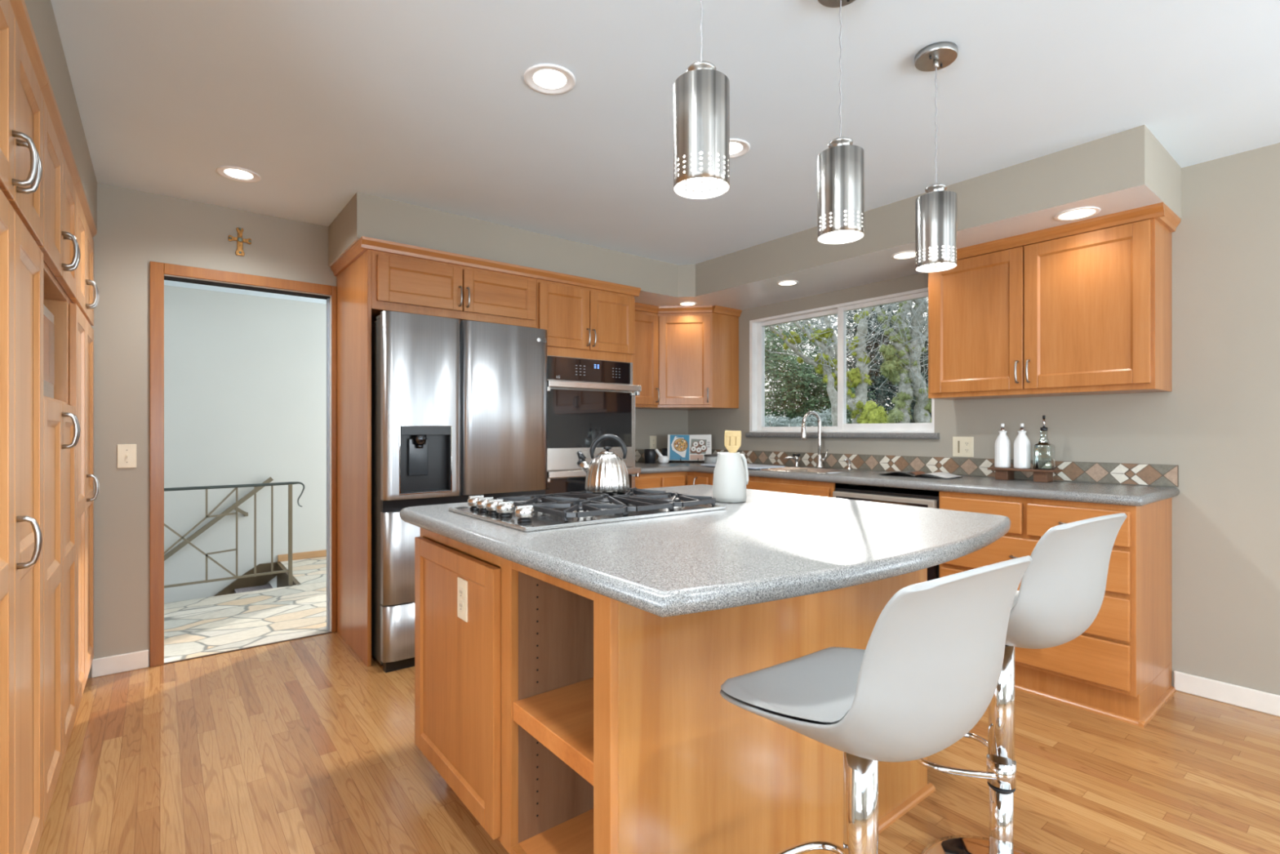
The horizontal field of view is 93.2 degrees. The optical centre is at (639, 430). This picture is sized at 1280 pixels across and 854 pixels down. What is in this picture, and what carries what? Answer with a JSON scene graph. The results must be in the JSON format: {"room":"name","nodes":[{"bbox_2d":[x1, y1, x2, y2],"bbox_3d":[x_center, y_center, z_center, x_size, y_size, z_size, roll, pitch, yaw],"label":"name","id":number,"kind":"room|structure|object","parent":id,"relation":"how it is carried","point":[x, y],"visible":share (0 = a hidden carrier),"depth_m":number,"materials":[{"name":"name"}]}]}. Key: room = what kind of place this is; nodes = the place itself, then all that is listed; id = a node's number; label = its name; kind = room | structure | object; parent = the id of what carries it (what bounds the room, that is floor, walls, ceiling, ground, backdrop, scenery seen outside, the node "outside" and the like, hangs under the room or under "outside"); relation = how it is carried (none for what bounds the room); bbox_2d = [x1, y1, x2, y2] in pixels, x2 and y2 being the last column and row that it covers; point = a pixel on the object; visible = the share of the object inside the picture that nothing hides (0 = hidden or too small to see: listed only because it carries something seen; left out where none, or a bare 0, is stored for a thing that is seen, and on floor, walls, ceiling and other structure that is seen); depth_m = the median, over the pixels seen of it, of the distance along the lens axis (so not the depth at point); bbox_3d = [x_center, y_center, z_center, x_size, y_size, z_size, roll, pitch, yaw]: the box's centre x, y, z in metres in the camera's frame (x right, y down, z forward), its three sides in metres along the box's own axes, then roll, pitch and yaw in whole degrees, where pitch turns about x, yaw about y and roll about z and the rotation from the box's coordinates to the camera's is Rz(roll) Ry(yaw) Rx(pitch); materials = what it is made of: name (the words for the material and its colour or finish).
{"room":"kitchen","nodes":[
{"label":"kitchen","id":0,"kind":"room"},
{"bbox_2d":[164,284,326,603],"bbox_3d":[-3.569,0.795,5.389,4.900,4.000,0.120,0,0,-38],"label":"wall","id":1,"kind":"structure","parent":0,"point":[245,375],"depth_m":5.33,"materials":[{"name":"paint"}]},
{"bbox_2d":[164,476,273,560],"bbox_3d":[-3.868,0.993,5.033,1.411,1.151,0.067,0,0,-38],"label":"wall handrail","id":2,"kind":"object","parent":1,"relation":"attached to","point":[270,479],"visible":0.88,"depth_m":5.18,"materials":[{"name":"brown metal"}]},
{"bbox_2d":[277,549,326,561],"bbox_3d":[-2.570,1.164,6.092,1.860,0.062,0.018,0,0,-38],"label":"baseboard","id":3,"kind":"structure","parent":1,"relation":"attached to","point":[281,557],"depth_m":5.64,"materials":[{"name":"brown wood"}]},
{"bbox_2d":[87,182,688,677],"bbox_3d":[-1.325,-0.005,4.067,4.775,2.400,0.120,0,0,-38],"label":"wall","id":4,"kind":"structure","parent":0,"point":[135,228],"depth_m":3.04,"materials":[{"name":"beige paint"}]},
{"bbox_2d":[91,649,148,677],"bbox_3d":[-2.569,1.151,2.995,0.215,0.088,0.014,0,0,-38],"label":"baseboard","id":5,"kind":"structure","parent":4,"relation":"attached to","point":[102,666],"depth_m":2.99,"materials":[{"name":"white paint"}]},
{"bbox_2d":[116,444,136,468],"bbox_3d":[-2.549,0.127,3.009,0.074,0.118,0.017,0,0,-38],"label":"light switch","id":6,"kind":"object","parent":4,"relation":"attached to","point":[126,453],"visible":1,"depth_m":3.01,"materials":[{"name":"beige plastic"}]},
{"bbox_2d":[228,227,251,256],"bbox_3d":[-2.179,-1.030,3.300,0.104,0.150,0.016,0,0,-38],"label":"wall cross","id":7,"kind":"object","parent":4,"relation":"attached to","point":[239,240],"visible":1,"depth_m":3.30,"materials":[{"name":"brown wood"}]},
{"bbox_2d":[150,261,336,666],"bbox_3d":[-2.179,0.170,3.378,0.861,2.051,0.138,0,0,-38],"label":"door frame","id":8,"kind":"structure","parent":4,"relation":"in","point":[159,272],"depth_m":3.09,"materials":[{"name":"brown wood"}]},
{"bbox_2d":[164,631,331,664],"bbox_3d":[-2.133,1.193,3.344,0.819,0.004,0.014,0,0,-38],"label":"trim","id":9,"kind":"structure","parent":4,"relation":"attached to","point":[331,631],"depth_m":3.31,"materials":[{"name":"brown wood"}]},
{"bbox_2d":[634,302,659,408],"bbox_3d":[-0.146,-0.575,4.692,0.528,0.790,0.359,0,0,-38],"label":"upper cabinet","id":10,"kind":"object","parent":4,"relation":"attached to","point":[646,319],"visible":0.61,"depth_m":4.68,"materials":[{"name":"brown wood"}]},
{"bbox_2d":[649,435,656,448],"bbox_3d":[0.112,0.103,5.123,0.072,0.118,0.008,0,0,-38],"label":"wall outlet","id":11,"kind":"object","parent":4,"relation":"attached to","point":[652,438],"visible":0.89,"depth_m":5.12,"materials":[{"name":"beige plastic"}]},
{"bbox_2d":[24,0,1181,310],"bbox_3d":[-0.337,-1.087,2.658,4.575,0.235,3.315,0,0,-38],"label":"soffit","id":12,"kind":"structure","parent":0,"point":[1130,169],"depth_m":3.21,"materials":[{"name":"beige paint"}]},
{"bbox_2d":[678,302,697,306],"bbox_3d":[0.365,-0.968,4.627,0.140,0.004,0.140,0,0,-38],"label":"recessed light","id":13,"kind":"object","parent":12,"relation":"in","point":[684,304],"visible":1,"depth_m":4.63,"materials":[{"name":"beige plastic"}]},
{"bbox_2d":[680,302,694,305],"bbox_3d":[0.365,-0.966,4.627,0.112,0.001,0.112,0,0,-38],"label":"diffuser","id":14,"kind":"object","parent":13,"relation":"attached to","point":[681,304],"depth_m":4.63,"materials":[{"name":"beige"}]},
{"bbox_2d":[776,280,798,285],"bbox_3d":[0.969,-0.968,3.977,0.140,0.004,0.140,0,0,-38],"label":"recessed light","id":15,"kind":"object","parent":12,"relation":"in","point":[788,282],"visible":1,"depth_m":3.96,"materials":[{"name":"beige"}]},
{"bbox_2d":[778,281,796,285],"bbox_3d":[0.969,-0.966,3.977,0.112,0.001,0.112,0,0,-38],"label":"diffuser","id":16,"kind":"object","parent":15,"relation":"attached to","point":[780,283],"depth_m":3.98,"materials":[{"name":"beige"}]},
{"bbox_2d":[890,251,915,259],"bbox_3d":[1.468,-0.968,3.348,0.150,0.004,0.150,0,0,-38],"label":"recessed light","id":17,"kind":"object","parent":12,"relation":"in","point":[904,255],"visible":0.77,"depth_m":3.35,"materials":[{"name":"beige"}]},
{"bbox_2d":[893,252,915,258],"bbox_3d":[1.468,-0.966,3.348,0.120,0.001,0.120,0,0,-38],"label":"diffuser","id":18,"kind":"object","parent":17,"relation":"attached to","point":[900,255],"depth_m":3.35,"materials":[{"name":"beige plastic"}]},
{"bbox_2d":[1053,206,1100,221],"bbox_3d":[1.954,-0.968,2.710,0.170,0.004,0.170,0,0,-38],"label":"recessed light","id":19,"kind":"object","parent":12,"relation":"in","point":[1075,214],"visible":1,"depth_m":2.71,"materials":[{"name":"beige"}]},
{"bbox_2d":[1057,208,1095,219],"bbox_3d":[1.954,-0.966,2.710,0.136,0.001,0.136,0,0,-38],"label":"diffuser","id":20,"kind":"object","parent":19,"relation":"attached to","point":[1073,214],"depth_m":2.70,"materials":[{"name":"beige plastic"}]},
{"bbox_2d":[35,555,1279,853],"bbox_3d":[-0.025,1.225,1.702,5.675,0.060,10.300,0,0,-38],"label":"floor","id":21,"kind":"structure","parent":0,"point":[301,745],"depth_m":2.15,"materials":[{"name":"brown wood"}]},
{"bbox_2d":[0,0,48,853],"bbox_3d":[-1.611,0.113,1.141,0.689,2.165,0.848,0,0,-38],"label":"pantry cabinet","id":22,"kind":"object","parent":21,"relation":"on","point":[23,72],"visible":1,"depth_m":1.44,"materials":[{"name":"brown wood"}]},
{"bbox_2d":[38,80,80,826],"bbox_3d":[-2.133,0.113,1.800,0.689,2.165,0.828,0,0,-38],"label":"pantry cabinet","id":23,"kind":"object","parent":21,"relation":"on","point":[60,249],"visible":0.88,"depth_m":1.95,"materials":[{"name":"brown wood"}]},
{"bbox_2d":[43,304,54,398],"bbox_3d":[-2.083,-0.264,1.826,0.403,0.313,0.610,0,0,-38],"label":"panel","id":24,"kind":"object","parent":23,"relation":"in","point":[48,317],"visible":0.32,"depth_m":2.06,"materials":[{"name":"brown wood"}]},
{"bbox_2d":[67,178,99,715],"bbox_3d":[-2.639,0.113,2.438,0.689,2.165,0.798,0,0,-38],"label":"pantry cabinet","id":25,"kind":"object","parent":21,"relation":"on","point":[81,308],"visible":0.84,"depth_m":2.56,"materials":[{"name":"brown wood"}]},
{"bbox_2d":[164,481,304,587],"bbox_3d":[-3.686,0.796,3.918,2.691,0.798,0.026,0,0,-38],"label":"stair railing","id":26,"kind":"object","parent":21,"relation":"on","point":[289,571],"visible":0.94,"depth_m":4.49,"materials":[{"name":"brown metal"}]},
{"bbox_2d":[213,561,300,596],"bbox_3d":[-3.691,1.875,4.551,1.848,1.360,1.038,0,0,-38],"label":"staircase","id":27,"kind":"structure","parent":21,"relation":"attached to","point":[252,583],"depth_m":5.35,"materials":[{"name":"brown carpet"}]},
{"bbox_2d":[330,235,538,666],"bbox_3d":[-1.212,0.113,3.603,0.994,2.165,0.744,0,0,-38],"label":"tall cabinet","id":28,"kind":"object","parent":21,"relation":"on","point":[374,276],"visible":0.98,"depth_m":3.28,"materials":[{"name":"brown wood"}]},
{"bbox_2d":[371,311,546,672],"bbox_3d":[-1.134,0.304,3.551,0.918,1.782,0.806,0,0,-38],"label":"refrigerator","id":29,"kind":"object","parent":21,"relation":"on","point":[459,407],"visible":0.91,"depth_m":3.15,"materials":[{"name":"silver metal"}]},
{"bbox_2d":[536,269,640,467],"bbox_3d":[-0.516,0.113,4.154,0.782,2.165,0.744,0,0,-38],"label":"tall cabinet","id":30,"kind":"object","parent":21,"relation":"on","point":[582,317],"visible":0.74,"depth_m":3.87,"materials":[{"name":"brown wood"}]},
{"bbox_2d":[545,355,640,493],"bbox_3d":[-0.472,0.217,4.069,0.709,1.355,0.655,0,0,-38],"label":"double wall oven","id":31,"kind":"object","parent":30,"relation":"in","point":[588,399],"visible":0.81,"depth_m":3.81,"materials":[{"name":"silver metal"}]},
{"bbox_2d":[635,471,711,488],"bbox_3d":[0.256,0.749,4.676,1.136,0.892,0.886,0,0,-38],"label":"base cabinet","id":32,"kind":"object","parent":21,"relation":"on","point":[675,478],"visible":0.15,"depth_m":4.35,"materials":[{"name":"brown wood"}]},
{"bbox_2d":[635,460,1179,506],"bbox_3d":[1.012,0.282,3.722,1.136,0.042,3.297,0,0,-38],"label":"countertop","id":33,"kind":"structure","parent":32,"relation":"on","point":[1077,491],"depth_m":2.97,"materials":[{"name":"grey stone"}]},
{"bbox_2d":[644,448,655,463],"bbox_3d":[0.080,0.204,4.842,0.096,0.112,0.096,0,0,-38],"label":"mug","id":34,"kind":"object","parent":33,"relation":"on","point":[649,454],"visible":1,"depth_m":4.80,"materials":[{"name":"grey ceramic"}]},
{"bbox_2d":[657,455,669,463],"bbox_3d":[0.187,0.232,4.819,0.092,0.058,0.092,0,0,-38],"label":"mortar","id":35,"kind":"object","parent":33,"relation":"on","point":[665,459],"visible":1,"depth_m":4.78,"materials":[{"name":"white ceramic"}]},
{"bbox_2d":[654,448,663,456],"bbox_3d":[0.161,0.193,4.816,0.086,0.101,0.033,0,0,-4],"label":"pestle","id":36,"kind":"object","parent":35,"relation":"in","point":[656,450],"visible":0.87,"depth_m":4.81,"materials":[{"name":"white ceramic"}]},
{"bbox_2d":[661,448,671,462],"bbox_3d":[0.226,0.204,5.028,0.096,0.112,0.096,0,0,-38],"label":"mug","id":37,"kind":"object","parent":33,"relation":"on","point":[664,451],"visible":0.41,"depth_m":4.99,"materials":[{"name":"grey ceramic"}]},
{"bbox_2d":[680,457,698,462],"bbox_3d":[0.403,0.182,4.931,0.146,0.155,0.096,0,0,6],"label":"easel","id":38,"kind":"object","parent":33,"relation":"on","point":[680,458],"visible":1,"depth_m":4.92,"materials":[{"name":"black plastic"}]},
{"bbox_2d":[667,434,711,460],"bbox_3d":[0.404,0.139,4.941,0.356,0.214,0.074,0,0,6],"label":"cookbook","id":39,"kind":"object","parent":38,"relation":"on","point":[684,446],"visible":1,"depth_m":4.93,"materials":[{"name":"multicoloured paper"}]},
{"bbox_2d":[669,435,689,460],"bbox_3d":[0.323,0.138,4.943,0.161,0.207,0.051,0,0,3],"label":"print","id":40,"kind":"object","parent":39,"relation":"attached to","point":[679,445],"depth_m":4.94,"materials":[{"name":"blue paper"}]},
{"bbox_2d":[689,439,709,459],"bbox_3d":[0.486,0.152,4.922,0.160,0.169,0.042,0,0,9],"label":"print","id":41,"kind":"object","parent":39,"relation":"attached to","point":[698,447],"depth_m":4.92,"materials":[{"name":"white paper"}]},
{"bbox_2d":[703,453,717,463],"bbox_3d":[0.562,0.224,4.733,0.124,0.074,0.124,0,0,-38],"label":"tin","id":42,"kind":"object","parent":33,"relation":"on","point":[708,458],"visible":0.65,"depth_m":4.68,"materials":[{"name":"silver metal"}]},
{"bbox_2d":[700,463,784,468],"bbox_3d":[0.723,0.250,4.312,0.310,0.009,0.540,0,0,-38],"label":"cutting board","id":43,"kind":"object","parent":33,"relation":"on","point":[749,465],"visible":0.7,"depth_m":4.22,"materials":[{"name":"white plastic"}]},
{"bbox_2d":[783,453,800,466],"bbox_3d":[1.089,0.213,4.341,0.120,0.093,0.051,0,0,14],"label":"tap","id":44,"kind":"object","parent":33,"relation":"on","point":[796,456],"visible":0.98,"depth_m":4.32,"materials":[{"name":"silver metal"}]},
{"bbox_2d":[747,466,856,488],"bbox_3d":[1.014,0.345,4.070,0.399,0.180,0.784,0,0,-38],"label":"sink","id":45,"kind":"object","parent":33,"relation":"in","point":[787,468],"visible":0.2,"depth_m":4.05,"materials":[{"name":"silver metal"}]},
{"bbox_2d":[800,411,828,468],"bbox_3d":[1.178,0.064,4.140,0.198,0.393,0.087,0,0,-13],"label":"kitchen faucet","id":46,"kind":"object","parent":33,"relation":"on","point":[803,433],"visible":0.98,"depth_m":4.15,"materials":[{"name":"silver metal"}]},
{"bbox_2d":[844,458,852,470],"bbox_3d":[1.369,0.222,3.982,0.064,0.077,0.036,0,0,-38],"label":"soap dispenser","id":47,"kind":"object","parent":33,"relation":"on","point":[849,463],"visible":0.95,"depth_m":3.98,"materials":[{"name":"silver metal"}]},
{"bbox_2d":[877,470,961,478],"bbox_3d":[1.599,0.248,3.472,0.220,0.020,0.433,0,0,-38],"label":"magazine","id":48,"kind":"object","parent":33,"relation":"on","point":[913,473],"visible":1,"depth_m":3.42,"materials":[{"name":"paper"}]},
{"bbox_2d":[987,466,1062,482],"bbox_3d":[2.005,0.229,3.162,0.130,0.064,0.305,0,0,-38],"label":"wooden riser","id":49,"kind":"object","parent":33,"relation":"on","point":[1041,475],"visible":0.93,"depth_m":3.10,"materials":[{"name":"brown wood"}]},
{"bbox_2d":[994,423,1010,467],"bbox_3d":[1.938,0.080,3.237,0.075,0.234,0.076,0,0,-38],"label":"oil bottle","id":50,"kind":"object","parent":49,"relation":"on","point":[1002,442],"visible":0.99,"depth_m":3.21,"materials":[{"name":"white ceramic"}]},
{"bbox_2d":[1013,423,1030,468],"bbox_3d":[1.996,0.080,3.164,0.075,0.234,0.076,0,0,-38],"label":"oil bottle","id":51,"kind":"object","parent":49,"relation":"on","point":[1021,442],"visible":1,"depth_m":3.14,"materials":[{"name":"white ceramic"}]},
{"bbox_2d":[1033,415,1054,469],"bbox_3d":[2.058,0.060,3.086,0.080,0.274,0.080,0,0,-38],"label":"glass bottle","id":52,"kind":"object","parent":49,"relation":"on","point":[1043,428],"visible":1,"depth_m":3.10,"materials":[{"name":"clear glass"}]},
{"bbox_2d":[414,527,935,853],"bbox_3d":[0.102,0.749,2.047,1.338,0.892,1.148,0,0,-38],"label":"kitchen island","id":53,"kind":"object","parent":21,"relation":"on","point":[566,717],"visible":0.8,"depth_m":1.56,"materials":[{"name":"brown wood"}]},
{"bbox_2d":[457,576,467,622],"bbox_3d":[-0.517,0.490,1.760,0.008,0.118,0.070,0,0,-38],"label":"wall outlet","id":54,"kind":"object","parent":53,"relation":"attached to","point":[462,584],"visible":1,"depth_m":1.75,"materials":[{"name":"beige plastic"}]},
{"bbox_2d":[458,586,463,598],"bbox_3d":[-0.519,0.470,1.758,0.003,0.033,0.033,0,0,-38],"label":"receptacle","id":55,"kind":"object","parent":54,"relation":"attached to","point":[460,588],"depth_m":1.76,"materials":[{"name":"beige plastic"}]},
{"bbox_2d":[458,600,463,612],"bbox_3d":[-0.519,0.509,1.758,0.003,0.033,0.033,0,0,-38],"label":"receptacle","id":56,"kind":"object","parent":54,"relation":"attached to","point":[460,602],"depth_m":1.76,"materials":[{"name":"beige plastic"}]},
{"bbox_2d":[513,677,593,785],"bbox_3d":[-0.024,0.719,1.554,0.475,0.048,0.373,0,0,-38],"label":"shelf","id":57,"kind":"object","parent":53,"relation":"attached to","point":[559,715],"depth_m":1.47,"materials":[{"name":"brown wood"}]},
{"bbox_2d":[400,484,1010,617],"bbox_3d":[0.201,0.282,1.932,1.465,0.042,1.500,0,0,-38],"label":"island countertop","id":58,"kind":"structure","parent":53,"relation":"on","point":[768,546],"depth_m":1.40,"materials":[{"name":"grey stone"}]},
{"bbox_2d":[448,487,725,532],"bbox_3d":[-0.168,0.235,1.991,0.740,0.050,0.530,0,0,-38],"label":"gas cooktop","id":59,"kind":"object","parent":58,"relation":"in","point":[565,509],"visible":0.98,"depth_m":1.84,"materials":[{"name":"silver metal"}]},
{"bbox_2d":[576,433,629,492],"bbox_3d":[-0.123,0.115,2.199,0.172,0.206,0.161,0,0,-38],"label":"kettle","id":60,"kind":"object","parent":59,"relation":"on","point":[606,471],"visible":1,"depth_m":2.15,"materials":[{"name":"silver metal"}]},
{"bbox_2d":[712,452,748,502],"bbox_3d":[0.331,0.171,2.236,0.123,0.180,0.123,0,0,-38],"label":"pitcher","id":61,"kind":"object","parent":58,"relation":"on","point":[731,473],"visible":0.92,"depth_m":2.19,"materials":[{"name":"white ceramic"}]},
{"bbox_2d":[724,430,736,445],"bbox_3d":[0.347,0.122,2.255,0.061,0.246,0.020,0,0,11],"label":"spatula","id":62,"kind":"object","parent":61,"relation":"in","point":[725,430],"visible":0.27,"depth_m":2.26,"materials":[{"name":"brown wood"}]},
{"bbox_2d":[724,431,741,453],"bbox_3d":[0.340,0.123,2.227,0.062,0.244,0.017,0,0,2],"label":"spatula","id":63,"kind":"object","parent":61,"relation":"in","point":[731,448],"visible":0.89,"depth_m":2.22,"materials":[{"name":"brown wood"}]},
{"bbox_2d":[711,473,835,497],"bbox_3d":[1.030,0.749,4.084,0.659,0.892,0.998,0,0,-38],"label":"base cabinet","id":64,"kind":"object","parent":21,"relation":"on","point":[779,485],"visible":0.02,"depth_m":3.74,"materials":[{"name":"brown wood"}]},
{"bbox_2d":[720,555,1031,853],"bbox_3d":[0.411,0.697,1.090,0.445,0.996,0.450,0,0,-34],"label":"bar stool","id":65,"kind":"object","parent":21,"relation":"on","point":[929,668],"visible":1,"depth_m":0.92,"materials":[{"name":"white plastic"}]},
{"bbox_2d":[832,484,939,580],"bbox_3d":[1.525,0.754,3.451,0.628,0.842,0.598,0,0,-38],"label":"dishwasher","id":66,"kind":"object","parent":21,"relation":"on","point":[904,496],"visible":0.17,"depth_m":3.25,"materials":[{"name":"silver metal"}]},
{"bbox_2d":[915,512,1127,853],"bbox_3d":[0.955,0.694,1.571,0.445,1.002,0.450,0,0,-32],"label":"bar stool","id":67,"kind":"object","parent":21,"relation":"on","point":[1060,594],"visible":0.8,"depth_m":1.42,"materials":[{"name":"white plastic"}]},
{"bbox_2d":[939,491,1176,727],"bbox_3d":[1.967,0.749,2.900,0.659,0.892,0.802,0,0,-38],"label":"base cabinet","id":68,"kind":"object","parent":21,"relation":"on","point":[1119,668],"visible":0.38,"depth_m":2.59,"materials":[{"name":"brown wood"}]},
{"bbox_2d":[50,0,1279,303],"bbox_3d":[-0.535,-1.255,1.299,7.175,0.100,10.500,0,0,-38],"label":"ceiling","id":69,"kind":"structure","parent":0,"point":[428,104],"depth_m":2.20,"materials":[{"name":"white paint"}]},
{"bbox_2d":[216,165,261,182],"bbox_3d":[-1.885,-1.202,2.845,0.176,0.006,0.176,0,0,-38],"label":"recessed light","id":70,"kind":"object","parent":69,"relation":"in","point":[238,174],"visible":1,"depth_m":2.84,"materials":[{"name":"white"}]},
{"bbox_2d":[224,168,253,179],"bbox_3d":[-1.885,-1.203,2.845,0.113,0.001,0.113,0,0,-38],"label":"diffuser","id":71,"kind":"object","parent":70,"relation":"attached to","point":[233,174],"depth_m":2.84,"materials":[{"name":"white plastic"}]},
{"bbox_2d":[524,63,575,94],"bbox_3d":[-0.309,-1.202,2.077,0.176,0.006,0.176,0,0,-38],"label":"recessed light","id":72,"kind":"object","parent":69,"relation":"in","point":[545,78],"visible":1,"depth_m":2.07,"materials":[{"name":"white"}]},
{"bbox_2d":[533,70,566,88],"bbox_3d":[-0.309,-1.203,2.077,0.113,0.001,0.113,0,0,-38],"label":"diffuser","id":73,"kind":"object","parent":72,"relation":"attached to","point":[542,79],"depth_m":2.08,"materials":[{"name":"white plastic"}]},
{"bbox_2d":[673,0,729,199],"bbox_3d":[0.132,-0.863,1.304,0.124,0.684,0.124,0,0,-38],"label":"pendant lamp","id":74,"kind":"object","parent":69,"relation":"hanging from","point":[701,95],"visible":1,"depth_m":1.26,"materials":[{"name":"metal"}]},
{"bbox_2d":[729,138,750,158],"bbox_3d":[0.381,-1.202,2.586,0.176,0.006,0.176,0,0,-38],"label":"recessed light","id":75,"kind":"object","parent":69,"relation":"in","point":[738,148],"visible":0.51,"depth_m":2.57,"materials":[{"name":"white"}]},
{"bbox_2d":[729,142,742,154],"bbox_3d":[0.381,-1.203,2.586,0.113,0.001,0.113,0,0,-38],"label":"diffuser","id":76,"kind":"object","parent":75,"relation":"attached to","point":[735,148],"depth_m":2.58,"materials":[{"name":"white"}]},
{"bbox_2d":[817,0,864,244],"bbox_3d":[0.541,-0.863,1.635,0.124,0.684,0.124,0,0,-38],"label":"pendant lamp","id":77,"kind":"object","parent":69,"relation":"hanging from","point":[840,166],"visible":1,"depth_m":1.59,"materials":[{"name":"metal"}]},
{"bbox_2d":[914,41,957,272],"bbox_3d":[0.947,-0.863,1.937,0.124,0.684,0.124,0,0,-38],"label":"pendant lamp","id":78,"kind":"object","parent":69,"relation":"hanging from","point":[935,211],"visible":1,"depth_m":1.90,"materials":[{"name":"metal"}]},
{"bbox_2d":[688,142,1279,695],"bbox_3d":[2.834,-0.005,2.470,0.160,2.400,7.550,0,0,-38],"label":"wall","id":79,"kind":"structure","parent":0,"point":[1219,421],"depth_m":2.71,"materials":[{"name":"beige paint"}]},
{"bbox_2d":[636,305,742,410],"bbox_3d":[0.377,-0.575,4.931,0.630,0.790,0.635,0,0,-38],"label":"upper cabinet","id":80,"kind":"object","parent":79,"relation":"attached to","point":[699,344],"visible":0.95,"depth_m":4.73,"materials":[{"name":"brown wood"}]},
{"bbox_2d":[745,287,939,439],"bbox_3d":[1.377,-0.411,4.270,0.186,0.928,1.512,0,0,-38],"label":"window","id":81,"kind":"structure","parent":79,"relation":"in","point":[757,428],"depth_m":4.21,"materials":[{"name":"white plastic"}]},
{"bbox_2d":[635,448,1178,486],"bbox_3d":[1.007,0.209,3.729,1.138,0.100,3.304,0,0,-38],"label":"tile backsplash","id":82,"kind":"structure","parent":79,"relation":"attached to","point":[1166,475],"depth_m":3.51,"materials":[{"name":"tile"}]},
{"bbox_2d":[952,436,973,457],"bbox_3d":[1.884,0.095,3.532,0.008,0.118,0.118,0,0,-38],"label":"wall outlet","id":83,"kind":"object","parent":79,"relation":"attached to","point":[962,446],"visible":1,"depth_m":3.53,"materials":[{"name":"beige plastic"}]},
{"bbox_2d":[964,440,969,446],"bbox_3d":[1.896,0.075,3.513,0.003,0.033,0.033,0,0,-38],"label":"receptacle","id":84,"kind":"object","parent":83,"relation":"attached to","point":[966,443],"depth_m":3.51,"materials":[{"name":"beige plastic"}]},
{"bbox_2d":[964,447,969,453],"bbox_3d":[1.896,0.115,3.513,0.003,0.033,0.033,0,0,-38],"label":"receptacle","id":85,"kind":"object","parent":83,"relation":"attached to","point":[966,450],"depth_m":3.51,"materials":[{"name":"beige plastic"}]},
{"bbox_2d":[923,202,1181,399],"bbox_3d":[2.016,-0.575,3.080,0.359,0.790,1.051,0,0,-38],"label":"upper cabinet","id":86,"kind":"object","parent":79,"relation":"attached to","point":[1082,307],"visible":0.96,"depth_m":2.88,"materials":[{"name":"brown wood"}]},
{"bbox_2d":[1173,670,1279,716],"bbox_3d":[3.788,1.151,1.126,0.014,0.088,4.260,0,0,-38],"label":"baseboard","id":87,"kind":"structure","parent":79,"relation":"attached to","point":[1242,696],"depth_m":2.65,"materials":[{"name":"white paint"}]},
{"label":"outside","id":88,"kind":"structure","parent":0,"visible":0},
{"bbox_3d":[12.606,1.920,35.512,56.125,0.050,80.000,0,0,-38],"label":"ground","id":89,"kind":"structure","parent":88,"visible":0},
{"bbox_2d":[764,406,849,426],"bbox_3d":[2.721,0.500,10.508,1.818,1.836,0.838,0,0,2],"label":"shrub","id":90,"kind":"object","parent":89,"relation":"on","point":[813,420],"visible":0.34,"depth_m":10.35,"materials":[{"name":"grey plant"}]},
{"bbox_2d":[764,320,875,426],"bbox_3d":[3.229,-0.818,14.191,3.718,4.594,4.592,0,0,-33],"label":"evergreen tree","id":91,"kind":"object","parent":89,"relation":"on","point":[793,404],"visible":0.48,"depth_m":12.91,"materials":[{"name":"green plant"}]},
{"bbox_2d":[764,310,877,426],"bbox_3d":[2.195,-0.152,7.957,1.550,3.962,1.633,0,0,35],"label":"tree","id":92,"kind":"object","parent":89,"relation":"on","point":[825,357],"visible":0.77,"depth_m":7.96,"materials":[{"name":"grey plant"}]},
{"bbox_2d":[764,299,928,425],"bbox_3d":[7.673,-1.720,21.703,9.208,9.380,5.138,0,0,17],"label":"thicket","id":93,"kind":"object","parent":89,"relation":"on","point":[817,322],"visible":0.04,"depth_m":21.55,"materials":[{"name":"green plant"}]},
{"bbox_2d":[822,303,921,423],"bbox_3d":[3.324,-0.082,8.990,1.606,4.637,1.570,0,0,-35],"label":"tree","id":94,"kind":"object","parent":89,"relation":"on","point":[864,411],"visible":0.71,"depth_m":8.92,"materials":[{"name":"grey plant"}]},
{"bbox_2d":[816,302,931,423],"bbox_3d":[6.840,-1.122,16.552,4.344,5.851,3.648,0,0,-21],"label":"conifer","id":95,"kind":"object","parent":89,"relation":"on","point":[882,395],"visible":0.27,"depth_m":16.36,"materials":[{"name":"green plant"}]},
{"bbox_2d":[850,297,931,422],"bbox_3d":[4.836,-0.616,10.222,3.048,6.302,2.385,0,0,39],"label":"tree","id":96,"kind":"object","parent":89,"relation":"on","point":[922,407],"visible":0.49,"depth_m":10.40,"materials":[{"name":"grey plant"}]},
{"bbox_2d":[867,297,928,423],"bbox_3d":[4.582,-0.399,10.382,1.557,6.016,1.522,0,0,-12],"label":"tree","id":97,"kind":"object","parent":89,"relation":"on","point":[891,368],"visible":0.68,"depth_m":10.43,"materials":[{"name":"grey plant"}]},
{"bbox_2d":[885,305,931,420],"bbox_3d":[8.702,-1.000,18.008,3.310,6.023,2.992,0,0,15],"label":"conifer","id":98,"kind":"object","parent":89,"relation":"on","point":[926,305],"visible":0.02,"depth_m":17.64,"materials":[{"name":"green plant"}]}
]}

